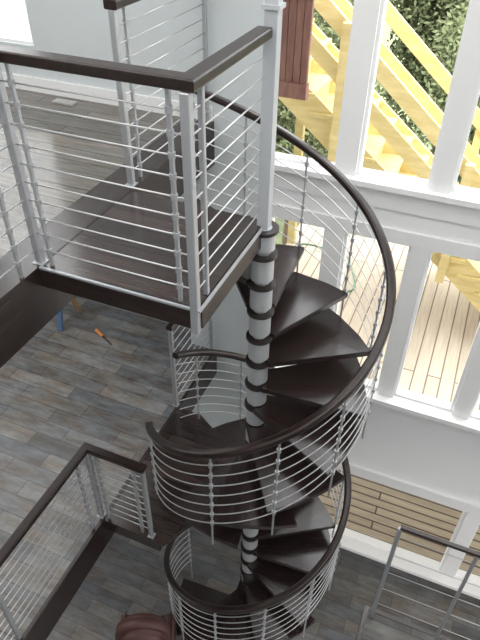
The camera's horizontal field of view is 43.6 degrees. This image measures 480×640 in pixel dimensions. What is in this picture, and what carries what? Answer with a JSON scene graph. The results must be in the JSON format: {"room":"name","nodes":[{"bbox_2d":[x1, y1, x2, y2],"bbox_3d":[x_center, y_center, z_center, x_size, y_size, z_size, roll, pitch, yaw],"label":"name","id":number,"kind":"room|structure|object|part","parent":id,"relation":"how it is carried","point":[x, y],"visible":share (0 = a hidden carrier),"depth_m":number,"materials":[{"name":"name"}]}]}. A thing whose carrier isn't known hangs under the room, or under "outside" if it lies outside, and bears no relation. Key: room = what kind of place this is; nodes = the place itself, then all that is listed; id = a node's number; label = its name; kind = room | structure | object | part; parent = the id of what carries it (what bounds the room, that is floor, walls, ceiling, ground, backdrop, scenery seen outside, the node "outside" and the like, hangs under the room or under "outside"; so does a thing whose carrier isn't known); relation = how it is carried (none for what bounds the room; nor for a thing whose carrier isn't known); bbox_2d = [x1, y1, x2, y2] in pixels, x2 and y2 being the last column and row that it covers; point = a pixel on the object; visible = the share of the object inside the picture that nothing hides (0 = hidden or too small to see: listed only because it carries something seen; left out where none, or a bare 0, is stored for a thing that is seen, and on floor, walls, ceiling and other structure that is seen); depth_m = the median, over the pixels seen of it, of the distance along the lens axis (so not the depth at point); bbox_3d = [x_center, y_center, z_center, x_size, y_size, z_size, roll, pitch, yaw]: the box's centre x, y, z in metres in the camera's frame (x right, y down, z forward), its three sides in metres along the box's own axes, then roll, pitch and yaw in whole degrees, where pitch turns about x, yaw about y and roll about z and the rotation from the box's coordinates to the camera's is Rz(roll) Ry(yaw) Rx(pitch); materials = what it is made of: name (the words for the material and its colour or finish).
{"room":"stairwell","nodes":[
{"label":"stairwell","id":0,"kind":"room"},
{"bbox_2d":[0,86,179,255],"bbox_3d":[-3.843,-0.135,3.207,4.980,0.300,6.800,15,42,17],"label":"floor","id":1,"kind":"structure","parent":0,"point":[63,123],"depth_m":4.39,"materials":[{"name":"grey wood"}]},
{"bbox_2d":[52,98,76,105],"bbox_3d":[-1.490,-1.855,5.098,0.200,0.016,0.080,15,42,17],"label":"floor vent","id":2,"kind":"object","parent":1,"relation":"in","point":[58,100],"visible":1,"depth_m":5.08,"materials":[{"name":"metal"}]},
{"bbox_2d":[103,0,208,186],"bbox_3d":[-0.480,-1.661,4.029,0.082,1.100,1.242,15,42,17],"label":"cable railing","id":3,"kind":"object","parent":1,"relation":"on","point":[112,6],"visible":0.76,"depth_m":3.72,"materials":[{"name":"silver metal"}]},
{"bbox_3d":[-0.471,-2.070,3.700,0.082,0.050,1.230,15,42,17],"label":"handrail","id":4,"kind":"part","parent":3,"relation":"part of","materials":[{"name":"brown wood"}]},
{"bbox_3d":[-0.707,-1.299,3.623,0.064,1.050,0.064,15,42,17],"label":"post","id":5,"kind":"part","parent":3,"relation":"part of","materials":[{"name":"silver metal"}]},
{"bbox_3d":[-0.258,-1.980,4.461,0.030,1.050,0.030,15,42,17],"label":"post","id":6,"kind":"part","parent":3,"relation":"part of","materials":[{"name":"silver metal"}]},
{"bbox_2d":[0,296,209,639],"bbox_3d":[-3.629,1.409,5.255,4.970,0.300,8.100,15,42,17],"label":"floor","id":7,"kind":"structure","parent":0,"point":[61,391],"depth_m":5.70,"materials":[{"name":"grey wood"}]},
{"bbox_2d":[56,297,81,330],"bbox_3d":[-2.150,-0.288,6.641,0.595,0.591,0.411,15,42,17],"label":"sawhorse","id":8,"kind":"object","parent":7,"relation":"on","point":[59,316],"visible":0.14,"depth_m":6.59,"materials":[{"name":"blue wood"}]},
{"bbox_3d":[-1.961,-0.144,6.507,0.059,0.544,0.189,10,40,10],"label":"leg","id":9,"kind":"part","parent":8,"relation":"part of","materials":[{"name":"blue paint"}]},
{"bbox_3d":[-1.878,-0.269,6.661,0.059,0.544,0.189,21,44,23],"label":"leg","id":10,"kind":"part","parent":8,"relation":"part of","materials":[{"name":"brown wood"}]},
{"bbox_2d":[0,442,155,639],"bbox_3d":[-1.423,2.085,3.547,0.517,0.880,2.761,15,42,17],"label":"cable railing","id":11,"kind":"object","parent":7,"relation":"on","point":[86,450],"visible":1,"depth_m":4.23,"materials":[{"name":"silver metal"}]},
{"bbox_3d":[-1.510,1.859,3.856,0.030,0.835,0.030,15,42,17],"label":"post","id":12,"kind":"part","parent":11,"relation":"part of","materials":[{"name":"silver metal"}]},
{"bbox_3d":[-1.420,1.761,3.283,0.511,0.045,2.761,15,42,17],"label":"handrail","id":13,"kind":"part","parent":11,"relation":"part of","materials":[{"name":"brown wood"}]},
{"bbox_3d":[-1.115,1.259,4.594,0.058,0.835,0.058,15,42,17],"label":"post","id":14,"kind":"part","parent":11,"relation":"part of","materials":[{"name":"silver metal"}]},
{"bbox_3d":[-0.690,1.375,4.460,0.051,0.835,0.051,15,42,17],"label":"post","id":15,"kind":"part","parent":11,"relation":"part of","materials":[{"name":"silver metal"}]},
{"bbox_2d":[95,329,110,344],"bbox_3d":[-1.484,0.183,6.521,0.040,0.040,0.300,-29,48,-31],"label":"screwdriver","id":16,"kind":"object","parent":7,"relation":"on","point":[97,331],"visible":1,"depth_m":6.53,"materials":[{"name":"orange plastic"}]},
{"bbox_3d":[-1.537,0.145,6.567,0.040,0.040,0.140,-29,48,-31],"label":"handle","id":17,"kind":"part","parent":16,"relation":"part of","materials":[{"name":"orange plastic"}]},
{"bbox_2d":[166,317,212,406],"bbox_3d":[-0.452,0.193,5.774,0.060,1.000,0.879,15,42,17],"label":"cable railing","id":18,"kind":"object","parent":7,"relation":"on","point":[170,326],"visible":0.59,"depth_m":5.61,"materials":[{"name":"silver metal"}]},
{"bbox_3d":[-0.445,-0.178,5.474,0.060,0.045,0.870,15,42,17],"label":"handrail","id":19,"kind":"part","parent":18,"relation":"part of","materials":[{"name":"brown wood"}]},
{"bbox_3d":[-0.610,0.450,5.494,0.058,0.955,0.058,15,42,17],"label":"post","id":20,"kind":"part","parent":18,"relation":"part of","materials":[{"name":"silver metal"}]},
{"bbox_3d":[-0.299,-0.022,6.074,0.030,0.955,0.030,15,42,17],"label":"post","id":21,"kind":"part","parent":18,"relation":"part of","materials":[{"name":"silver metal"}]},
{"bbox_2d":[0,0,479,586],"bbox_3d":[-0.111,-0.812,5.500,10.200,8.330,0.140,15,42,17],"label":"wall","id":22,"kind":"structure","parent":0,"point":[81,28],"depth_m":4.93,"materials":[{"name":"white paint"}]},
{"bbox_2d":[0,0,33,44],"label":"window","id":23,"kind":"structure","parent":22,"relation":"in","point":[13,13],"depth_m":7.27,"materials":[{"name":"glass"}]},
{"bbox_2d":[0,119,197,292],"bbox_3d":[-1.643,0.356,2.413,0.210,0.004,6.780,15,42,17],"label":"trim","id":24,"kind":"structure","parent":22,"relation":"attached to","point":[107,191],"depth_m":3.69,"materials":[{"name":"white paint"}]},
{"bbox_2d":[2,72,212,121],"bbox_3d":[-2.528,-2.269,5.500,5.000,0.120,0.020,15,42,17],"label":"baseboard","id":25,"kind":"structure","parent":22,"relation":"attached to","point":[156,101],"depth_m":5.10,"materials":[{"name":"white paint"}]},
{"bbox_2d":[0,121,214,367],"bbox_3d":[-1.531,0.520,2.500,0.030,0.364,6.800,15,42,17],"label":"trim","id":26,"kind":"structure","parent":22,"relation":"attached to","point":[26,306],"depth_m":3.30,"materials":[{"name":"brown wood"}]},
{"bbox_2d":[20,356,216,639],"bbox_3d":[-1.571,2.426,4.070,0.030,0.324,6.800,15,42,17],"label":"trim","id":27,"kind":"structure","parent":22,"relation":"attached to","point":[50,612],"depth_m":4.67,"materials":[{"name":"brown wood"}]},
{"bbox_2d":[272,217,325,364],"bbox_3d":[0.497,-0.223,5.638,0.520,1.680,0.080,15,42,17],"label":"window","id":28,"kind":"structure","parent":22,"relation":"in","point":[273,218],"depth_m":5.20,"materials":[{"name":"white paint"}]},
{"bbox_2d":[275,0,355,167],"bbox_3d":[0.528,-2.422,3.834,0.570,3.010,0.080,15,42,17],"label":"window","id":29,"kind":"structure","parent":22,"relation":"in","point":[279,156],"depth_m":4.61,"materials":[{"name":"white paint"}]},
{"bbox_2d":[320,229,344,310],"bbox_3d":[0.779,-0.097,5.491,0.156,1.680,0.020,15,42,17],"label":"trim","id":30,"kind":"structure","parent":22,"relation":"attached to","point":[326,276],"depth_m":5.12,"materials":[{"name":"white paint"}]},
{"bbox_2d":[336,0,380,175],"bbox_3d":[0.834,-2.291,3.679,0.156,3.010,0.020,15,42,17],"label":"trim","id":31,"kind":"structure","parent":22,"relation":"attached to","point":[366,17],"depth_m":4.19,"materials":[{"name":"white paint"}]},
{"bbox_2d":[334,233,411,390],"bbox_3d":[1.131,-0.049,5.439,0.555,1.680,0.080,15,42,17],"label":"window","id":32,"kind":"structure","parent":22,"relation":"in","point":[346,237],"depth_m":5.25,"materials":[{"name":"white paint"}]},
{"bbox_2d":[272,203,479,261],"bbox_3d":[2.400,-0.350,4.413,4.700,0.120,0.025,15,42,17],"label":"trim","id":33,"kind":"structure","parent":22,"relation":"attached to","point":[397,236],"depth_m":4.77,"materials":[{"name":"white paint"}]},
{"bbox_2d":[273,170,479,227],"bbox_3d":[2.405,-0.589,4.219,4.700,0.175,0.020,15,42,17],"label":"trim","id":34,"kind":"structure","parent":22,"relation":"attached to","point":[458,214],"depth_m":4.61,"materials":[{"name":"white paint"}]},
{"bbox_2d":[274,160,479,209],"bbox_3d":[2.395,-0.656,4.128,4.700,0.045,0.080,15,42,17],"label":"trim","id":35,"kind":"structure","parent":22,"relation":"attached to","point":[455,199],"depth_m":4.50,"materials":[{"name":"white paint"}]},
{"bbox_2d":[275,365,479,436],"bbox_3d":[2.361,1.039,5.503,4.700,0.050,0.110,15,42,17],"label":"trim","id":36,"kind":"structure","parent":22,"relation":"attached to","point":[396,403],"depth_m":5.67,"materials":[{"name":"white paint"}]},
{"bbox_2d":[328,512,465,570],"bbox_3d":[1.665,2.275,7.041,1.650,1.310,0.080,15,42,17],"label":"window","id":37,"kind":"structure","parent":22,"relation":"in","point":[347,533],"depth_m":7.31,"materials":[{"name":"white paint"}]},
{"bbox_2d":[378,247,429,397],"bbox_3d":[1.423,0.079,5.289,0.141,1.680,0.020,15,42,17],"label":"trim","id":38,"kind":"structure","parent":22,"relation":"attached to","point":[418,258],"depth_m":5.20,"materials":[{"name":"white paint"}]},
{"bbox_2d":[329,532,479,599],"bbox_3d":[2.557,3.129,7.090,4.200,0.050,0.120,15,42,17],"label":"trim","id":39,"kind":"structure","parent":22,"relation":"attached to","point":[366,551],"depth_m":7.23,"materials":[{"name":"white paint"}]},
{"bbox_2d":[337,462,479,516],"bbox_3d":[2.360,1.956,6.301,4.700,0.140,0.035,15,42,17],"label":"trim","id":40,"kind":"structure","parent":22,"relation":"attached to","point":[423,492],"depth_m":6.43,"materials":[{"name":"white paint"}]},
{"bbox_2d":[356,0,472,187],"bbox_3d":[1.191,-2.241,3.626,0.565,3.010,0.080,15,42,17],"label":"window","id":41,"kind":"structure","parent":22,"relation":"in","point":[416,181],"depth_m":4.27,"materials":[{"name":"white paint"}]},
{"bbox_2d":[393,251,479,411],"bbox_3d":[1.770,0.126,5.239,0.560,1.680,0.080,15,42,17],"label":"window","id":42,"kind":"structure","parent":22,"relation":"in","point":[422,399],"depth_m":5.51,"materials":[{"name":"white paint"}]},
{"bbox_2d":[429,0,479,193],"bbox_3d":[1.491,-2.110,3.473,0.151,3.010,0.020,15,42,17],"label":"trim","id":43,"kind":"structure","parent":22,"relation":"attached to","point":[467,77],"depth_m":4.02,"materials":[{"name":"white paint"}]},
{"bbox_2d":[440,513,479,578],"bbox_3d":[2.465,2.542,6.731,0.146,1.310,0.020,15,42,17],"label":"trim","id":44,"kind":"structure","parent":22,"relation":"attached to","point":[468,527],"depth_m":6.65,"materials":[{"name":"white paint"}]},
{"bbox_2d":[451,334,479,419],"bbox_3d":[2.069,0.256,5.086,0.151,1.680,0.020,15,42,17],"label":"trim","id":45,"kind":"structure","parent":22,"relation":"attached to","point":[470,387],"depth_m":5.37,"materials":[{"name":"white paint"}]},
{"bbox_2d":[451,80,479,196],"bbox_3d":[1.846,-2.061,3.420,0.565,3.010,0.080,15,42,17],"label":"window","id":46,"kind":"structure","parent":22,"relation":"in","point":[455,188],"depth_m":4.29,"materials":[{"name":"white paint"}]},
{"bbox_2d":[454,522,479,585],"bbox_3d":[3.276,2.716,6.535,1.560,1.310,0.080,15,42,17],"label":"window","id":47,"kind":"structure","parent":22,"relation":"in","point":[475,580],"depth_m":7.09,"materials":[{"name":"white paint"}]},
{"bbox_2d":[469,390,479,419],"bbox_3d":[2.421,0.305,5.034,0.560,1.680,0.080,15,42,17],"label":"window","id":48,"kind":"structure","parent":22,"relation":"in","point":[474,414],"depth_m":5.59,"materials":[{"name":"white paint"}]},
{"bbox_2d":[46,527,479,639],"bbox_3d":[-1.499,4.504,5.720,10.200,0.200,6.800,15,42,17],"label":"floor","id":49,"kind":"structure","parent":0,"point":[129,575],"depth_m":7.14,"materials":[{"name":"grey wood"}]},
{"bbox_2d":[115,610,175,639],"bbox_3d":[-0.963,3.251,6.216,0.560,1.120,0.480,0,39,-2],"label":"armchair","id":50,"kind":"object","parent":49,"relation":"on","point":[138,626],"visible":1,"depth_m":5.80,"materials":[{"name":"red leather"}]},
{"bbox_3d":[-1.200,3.311,6.297,0.090,0.400,0.360,0,39,-2],"label":"armrest","id":51,"kind":"part","parent":50,"relation":"part of","materials":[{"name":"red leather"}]},
{"bbox_3d":[-0.730,3.308,6.309,0.090,0.400,0.360,0,39,-2],"label":"armrest","id":52,"kind":"part","parent":50,"relation":"part of","materials":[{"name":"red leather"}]},
{"bbox_2d":[39,0,395,639],"bbox_3d":[0.073,0.231,4.234,1.800,8.330,1.766,15,42,17],"label":"spiral staircase","id":53,"kind":"structure","parent":49,"relation":"on","point":[260,477],"depth_m":4.31,"materials":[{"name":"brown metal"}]},
{"bbox_2d":[0,26,272,334],"bbox_3d":[-0.997,-0.012,2.130,1.022,1.250,3.500,15,42,17],"label":"cable railing","id":54,"kind":"object","parent":53,"relation":"on","point":[194,79],"visible":1,"depth_m":2.63,"materials":[{"name":"silver metal"}]},
{"bbox_3d":[-1.069,-0.717,2.908,0.064,1.050,0.064,15,42,17],"label":"post","id":55,"kind":"part","parent":54,"relation":"part of","materials":[{"name":"silver metal"}]},
{"bbox_3d":[-0.989,-0.476,1.749,1.022,0.050,3.500,15,42,17],"label":"handrail","id":56,"kind":"part","parent":54,"relation":"part of","materials":[{"name":"brown wood"}]},
{"bbox_3d":[-0.214,-0.404,2.662,0.042,1.200,0.042,15,42,17],"label":"post","id":57,"kind":"part","parent":54,"relation":"part of","materials":[{"name":"silver metal"}]},
{"bbox_3d":[-0.163,-0.538,2.707,0.026,1.050,0.026,15,42,17],"label":"post","id":58,"kind":"part","parent":54,"relation":"part of","materials":[{"name":"silver metal"}]},
{"bbox_3d":[0.109,1.577,5.354,1.700,2.541,1.700,15,42,17],"label":"handrail","id":59,"kind":"part","parent":53,"relation":"part of","materials":[{"name":"brown wood"}]},
{"bbox_3d":[0.200,-0.146,3.905,1.565,2.250,1.700,15,42,17],"label":"handrail","id":60,"kind":"part","parent":53,"relation":"part of","materials":[{"name":"brown wood"}]},
{"bbox_3d":[0.165,-1.777,2.599,0.092,3.150,0.092,15,42,17],"label":"newel post","id":61,"kind":"part","parent":53,"relation":"part of","materials":[{"name":"paint"}]},
{"bbox_2d":[278,0,314,100],"bbox_3d":[0.244,-1.883,5.038,0.660,5.480,0.080,15,42,17],"label":"shutter","id":62,"kind":"object","parent":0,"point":[297,16],"visible":0.36,"depth_m":4.71,"materials":[{"name":"brown wood"}]},
{"bbox_2d":[275,0,462,244],"bbox_3d":[8.444,-7.236,20.604,50.000,0.200,35.560,15,42,17],"label":"ground","id":63,"kind":"structure","parent":0,"point":[386,29],"depth_m":20.42,"materials":[{"name":"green plant"}]},
{"bbox_2d":[275,0,385,244],"bbox_3d":[1.076,-3.960,11.726,3.594,5.826,2.268,15,42,17],"label":"leafy tree","id":64,"kind":"object","parent":63,"relation":"on","point":[286,119],"visible":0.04,"depth_m":11.20,"materials":[{"name":"green plant"}]},
{"bbox_2d":[314,5,352,36],"bbox_3d":[0.409,-7.191,14.409,4.543,7.395,2.796,13,41,14],"label":"leafy tree","id":65,"kind":"object","parent":63,"relation":"on","point":[352,5],"visible":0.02,"depth_m":14.26,"materials":[{"name":"green plant"}]},
{"bbox_2d":[285,223,479,410],"bbox_3d":[4.425,0.946,8.201,8.100,2.800,5.150,15,42,17],"label":"wooden deck","id":66,"kind":"object","parent":63,"relation":"on","point":[446,324],"visible":0.13,"depth_m":7.15,"materials":[{"name":"beige wood"}]},
{"bbox_2d":[302,243,355,291],"bbox_3d":[1.239,-0.714,7.933,0.541,0.020,1.251,-8,40,-11],"label":"garden hose","id":67,"kind":"object","parent":66,"relation":"on","point":[302,243],"visible":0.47,"depth_m":7.90,"materials":[{"name":"green rubber"}]},
{"bbox_2d":[278,0,479,311],"bbox_3d":[1.352,-2.376,6.207,4.488,4.786,1.500,15,42,17],"label":"stair","id":68,"kind":"structure","parent":66,"relation":"on","point":[391,146],"depth_m":6.12,"materials":[{"name":"yellow wood"}]},
{"bbox_3d":[0.944,-2.095,5.670,0.090,1.320,0.090,15,42,17],"label":"post","id":69,"kind":"part","parent":68,"relation":"part of","materials":[{"name":"yellow wood"}]},
{"bbox_3d":[1.100,-2.111,5.636,4.389,3.677,0.045,15,42,17],"label":"rail","id":70,"kind":"part","parent":68,"relation":"part of","materials":[{"name":"yellow wood"}]},
{"bbox_3d":[1.105,-2.420,5.382,4.389,3.677,0.045,15,42,17],"label":"rail","id":71,"kind":"part","parent":68,"relation":"part of","materials":[{"name":"yellow wood"}]},
{"bbox_3d":[1.607,-2.880,6.582,4.389,3.677,0.045,15,42,17],"label":"rail","id":72,"kind":"part","parent":68,"relation":"part of","materials":[{"name":"yellow wood"}]},
{"bbox_3d":[1.613,-3.188,6.328,4.389,3.677,0.045,15,42,17],"label":"rail","id":73,"kind":"part","parent":68,"relation":"part of","materials":[{"name":"yellow wood"}]},
{"bbox_3d":[2.130,-0.933,5.979,0.090,1.320,0.090,15,42,17],"label":"post","id":74,"kind":"part","parent":68,"relation":"part of","materials":[{"name":"yellow wood"}]},
{"bbox_3d":[2.672,-1.754,6.989,0.090,1.320,0.090,15,42,17],"label":"post","id":75,"kind":"part","parent":68,"relation":"part of","materials":[{"name":"yellow wood"}]},
{"bbox_2d":[318,469,479,575],"bbox_3d":[3.301,2.461,8.359,7.500,0.230,2.750,15,42,17],"label":"deck","id":76,"kind":"object","parent":63,"relation":"on","point":[377,510],"visible":0.02,"depth_m":7.97,"materials":[{"name":"beige wood"}]},
{"bbox_2d":[377,0,469,153],"bbox_3d":[4.692,-5.904,12.925,4.492,7.399,2.835,15,42,17],"label":"leafy tree","id":77,"kind":"object","parent":63,"relation":"on","point":[411,11],"visible":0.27,"depth_m":12.64,"materials":[{"name":"green plant"}]},
{"bbox_2d":[412,1,479,183],"bbox_3d":[4.812,-2.987,10.699,3.634,5.723,2.236,13,41,14],"label":"leafy tree","id":78,"kind":"object","parent":63,"relation":"on","point":[443,95],"visible":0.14,"depth_m":10.07,"materials":[{"name":"green plant"}]},
{"bbox_2d":[361,610,440,639],"bbox_3d":[1.426,3.957,2.255,3.070,0.300,4.720,15,42,17],"label":"floor","id":79,"kind":"structure","parent":0,"point":[379,627],"depth_m":4.18,"materials":[{"name":"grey wood"}]},
{"bbox_2d":[355,605,368,639],"bbox_3d":[0.001,3.554,2.713,0.030,0.304,4.750,15,42,17],"label":"trim","id":80,"kind":"structure","parent":79,"relation":"attached to","point":[365,611],"depth_m":4.24,"materials":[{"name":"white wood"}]},
{"bbox_2d":[368,606,452,639],"bbox_3d":[2.339,2.572,3.955,3.070,0.304,0.030,15,42,17],"label":"trim","id":81,"kind":"structure","parent":79,"relation":"attached to","point":[377,611],"depth_m":4.22,"materials":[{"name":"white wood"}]},
{"bbox_2d":[370,525,479,639],"bbox_3d":[2.292,2.029,3.476,2.953,1.150,0.032,15,42,17],"label":"cable railing","id":82,"kind":"object","parent":79,"relation":"on","point":[472,552],"visible":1,"depth_m":3.66,"materials":[{"name":"grey metal"}]},
{"bbox_3d":[0.941,1.667,3.907,0.026,1.128,0.026,15,42,17],"label":"post","id":83,"kind":"part","parent":82,"relation":"part of","materials":[{"name":"silver metal"}]},
{"bbox_3d":[2.306,1.595,3.116,2.940,0.022,0.032,15,42,17],"label":"handrail","id":84,"kind":"part","parent":82,"relation":"part of","materials":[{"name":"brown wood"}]},
{"bbox_3d":[1.347,1.779,3.779,0.020,1.128,0.020,15,42,17],"label":"post","id":85,"kind":"part","parent":82,"relation":"part of","materials":[{"name":"silver metal"}]}
]}

